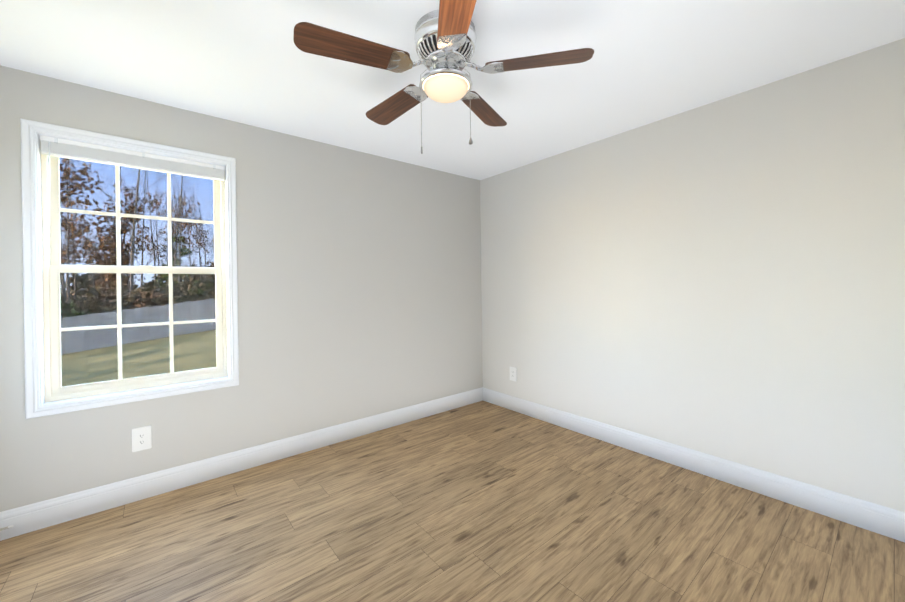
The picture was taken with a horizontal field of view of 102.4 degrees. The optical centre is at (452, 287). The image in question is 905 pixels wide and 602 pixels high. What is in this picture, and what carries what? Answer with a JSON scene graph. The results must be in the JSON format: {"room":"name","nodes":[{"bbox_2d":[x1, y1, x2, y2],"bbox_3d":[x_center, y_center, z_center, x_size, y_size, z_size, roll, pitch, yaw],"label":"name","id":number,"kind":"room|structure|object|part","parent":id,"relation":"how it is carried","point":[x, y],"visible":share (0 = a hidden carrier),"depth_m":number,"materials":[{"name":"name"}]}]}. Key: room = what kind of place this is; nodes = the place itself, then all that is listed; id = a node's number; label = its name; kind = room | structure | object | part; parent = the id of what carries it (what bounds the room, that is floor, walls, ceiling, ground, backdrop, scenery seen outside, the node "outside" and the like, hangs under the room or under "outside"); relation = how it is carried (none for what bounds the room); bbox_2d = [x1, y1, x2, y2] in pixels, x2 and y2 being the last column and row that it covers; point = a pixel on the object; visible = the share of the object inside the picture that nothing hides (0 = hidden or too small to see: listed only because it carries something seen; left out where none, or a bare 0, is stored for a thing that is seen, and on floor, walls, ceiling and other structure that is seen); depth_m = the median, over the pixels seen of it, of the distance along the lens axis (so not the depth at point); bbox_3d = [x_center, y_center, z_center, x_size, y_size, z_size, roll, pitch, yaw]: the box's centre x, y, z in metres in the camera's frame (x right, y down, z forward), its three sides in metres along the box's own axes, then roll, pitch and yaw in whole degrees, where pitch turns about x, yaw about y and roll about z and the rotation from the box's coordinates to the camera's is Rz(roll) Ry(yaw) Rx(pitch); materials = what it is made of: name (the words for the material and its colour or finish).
{"room":"empty bedroom","nodes":[
{"label":"empty bedroom","id":0,"kind":"room"},
{"bbox_2d":[0,65,482,511],"bbox_3d":[-1.071,0.056,3.007,3.793,2.440,0.160,-1,0,-39],"label":"wall","id":1,"kind":"structure","parent":0,"point":[359,285],"depth_m":2.75,"materials":[{"name":"grey paint"}]},
{"bbox_2d":[20,118,238,418],"bbox_3d":[-1.933,-0.100,2.291,0.984,1.584,0.177,-1,0,-39],"label":"window","id":2,"kind":"structure","parent":1,"relation":"in","point":[91,355],"depth_m":2.24,"materials":[{"name":"white wood"}]},
{"bbox_2d":[40,135,224,180],"bbox_3d":[-1.927,-0.785,2.272,0.862,0.098,0.030,-1,0,-39],"label":"blind stack","id":3,"kind":"object","parent":2,"relation":"attached to","point":[69,149],"visible":0.94,"depth_m":2.22,"materials":[{"name":"white plastic"}]},
{"bbox_3d":[-1.959,-0.100,2.323,0.874,1.470,0.085,-1,0,-39],"label":"vinyl window frame","id":4,"kind":"part","parent":2,"relation":"part of","materials":[{"name":"white plastic"}]},
{"bbox_3d":[-1.971,-0.451,2.331,0.822,0.722,0.030,-1,0,-39],"label":"window sash","id":5,"kind":"part","parent":2,"relation":"part of","materials":[{"name":"white plastic"}]},
{"bbox_3d":[-1.942,0.240,2.309,0.822,0.739,0.030,-1,0,-39],"label":"window sash","id":6,"kind":"part","parent":2,"relation":"part of","materials":[{"name":"white plastic"}]},
{"bbox_3d":[-1.957,-0.102,2.321,0.754,1.339,0.046,-1,0,-39],"label":"glass","id":7,"kind":"part","parent":2,"relation":"part of","materials":[{"name":"clear glass"}]},
{"bbox_2d":[77,265,205,387],"bbox_3d":[-1.940,0.222,2.306,0.622,0.717,0.030,-1,0,-39],"label":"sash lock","id":8,"kind":"object","parent":2,"relation":"attached to","point":[143,378],"visible":0.92,"depth_m":2.29,"materials":[{"name":"beige plastic"}]},
{"bbox_2d":[132,425,151,451],"bbox_3d":[-1.893,0.925,2.218,0.092,0.142,0.008,-1,0,-39],"label":"electrical outlet","id":9,"kind":"object","parent":1,"relation":"attached to","point":[141,438],"visible":1,"depth_m":2.22,"materials":[{"name":"white plastic"}]},
{"bbox_2d":[0,387,483,540],"bbox_3d":[-1.000,1.205,2.943,3.473,0.141,0.015,-1,0,-39],"label":"baseboard","id":10,"kind":"structure","parent":1,"relation":"attached to","point":[47,513],"depth_m":2.39,"materials":[{"name":"white wood"}]},
{"bbox_2d":[0,401,904,601],"bbox_3d":[0.065,1.366,1.647,3.793,0.200,3.690,-1,0,-39],"label":"floor","id":11,"kind":"structure","parent":0,"point":[482,501],"depth_m":1.85,"materials":[{"name":"brown wood"}]},
{"bbox_2d":[0,0,904,179],"bbox_3d":[0.031,-1.274,1.638,3.793,0.200,3.690,-1,0,-39],"label":"ceiling","id":12,"kind":"structure","parent":0,"point":[248,62],"depth_m":1.87,"materials":[{"name":"white paint"}]},
{"bbox_2d":[293,0,593,153],"bbox_3d":[-0.063,-0.881,1.695,1.233,0.583,1.198,-1,0,-39],"label":"fan","id":13,"kind":"object","parent":12,"relation":"hanging from","point":[445,49],"visible":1,"depth_m":1.58,"materials":[{"name":"brown wood"}]},
{"bbox_3d":[-0.405,-0.974,1.497,0.455,0.032,0.140,-1,0,-25],"label":"blade","id":14,"kind":"part","parent":13,"relation":"part of","materials":[{"name":"brown wood"}]},
{"bbox_3d":[-0.311,-0.977,1.972,0.140,0.032,0.455,-1,0,-43],"label":"blade","id":15,"kind":"part","parent":13,"relation":"part of","materials":[{"name":"brown wood"}]},
{"bbox_3d":[-0.111,-0.794,1.621,0.071,0.412,0.016,-1,0,-39],"label":"chain","id":16,"kind":"part","parent":13,"relation":"part of","materials":[{"name":"silver metal"}]},
{"bbox_2d":[420,35,470,56],"bbox_3d":[-0.032,-1.057,1.669,0.240,0.047,0.240,-1,0,-39],"label":"vent","id":17,"kind":"object","parent":13,"relation":"attached to","point":[428,47],"depth_m":1.59,"materials":[{"name":"silver metal"}]},
{"bbox_3d":[0.018,-0.979,1.260,0.140,0.032,0.455,-1,0,-7],"label":"blade","id":18,"kind":"part","parent":13,"relation":"part of","materials":[{"name":"brown wood"}]},
{"bbox_3d":[0.056,-0.815,1.617,0.030,0.376,0.074,-1,0,-39],"label":"chain","id":19,"kind":"part","parent":13,"relation":"part of","materials":[{"name":"silver metal"}]},
{"bbox_3d":[0.171,-0.983,2.030,0.140,0.032,0.455,-1,0,29],"label":"blade","id":20,"kind":"part","parent":13,"relation":"part of","materials":[{"name":"brown wood"}]},
{"bbox_3d":[0.374,-0.985,1.589,0.455,0.032,0.140,-1,0,11],"label":"blade","id":21,"kind":"part","parent":13,"relation":"part of","materials":[{"name":"brown wood"}]},
{"bbox_2d":[480,38,904,511],"bbox_3d":[1.452,0.025,2.794,0.160,2.440,3.370,-1,0,-39],"label":"wall","id":22,"kind":"structure","parent":0,"point":[724,278],"depth_m":2.29,"materials":[{"name":"white paint"}]},
{"bbox_2d":[510,366,516,381],"bbox_3d":[0.615,0.883,3.700,0.008,0.142,0.092,-1,0,-39],"label":"electrical outlet","id":23,"kind":"object","parent":22,"relation":"attached to","point":[513,373],"visible":1,"depth_m":3.69,"materials":[{"name":"white plastic"}]},
{"bbox_2d":[484,388,904,541],"bbox_3d":[1.396,1.175,2.746,0.015,0.141,3.300,-1,0,-39],"label":"baseboard","id":24,"kind":"structure","parent":22,"relation":"attached to","point":[876,518],"depth_m":2.29,"materials":[{"name":"white wood"}]}
]}

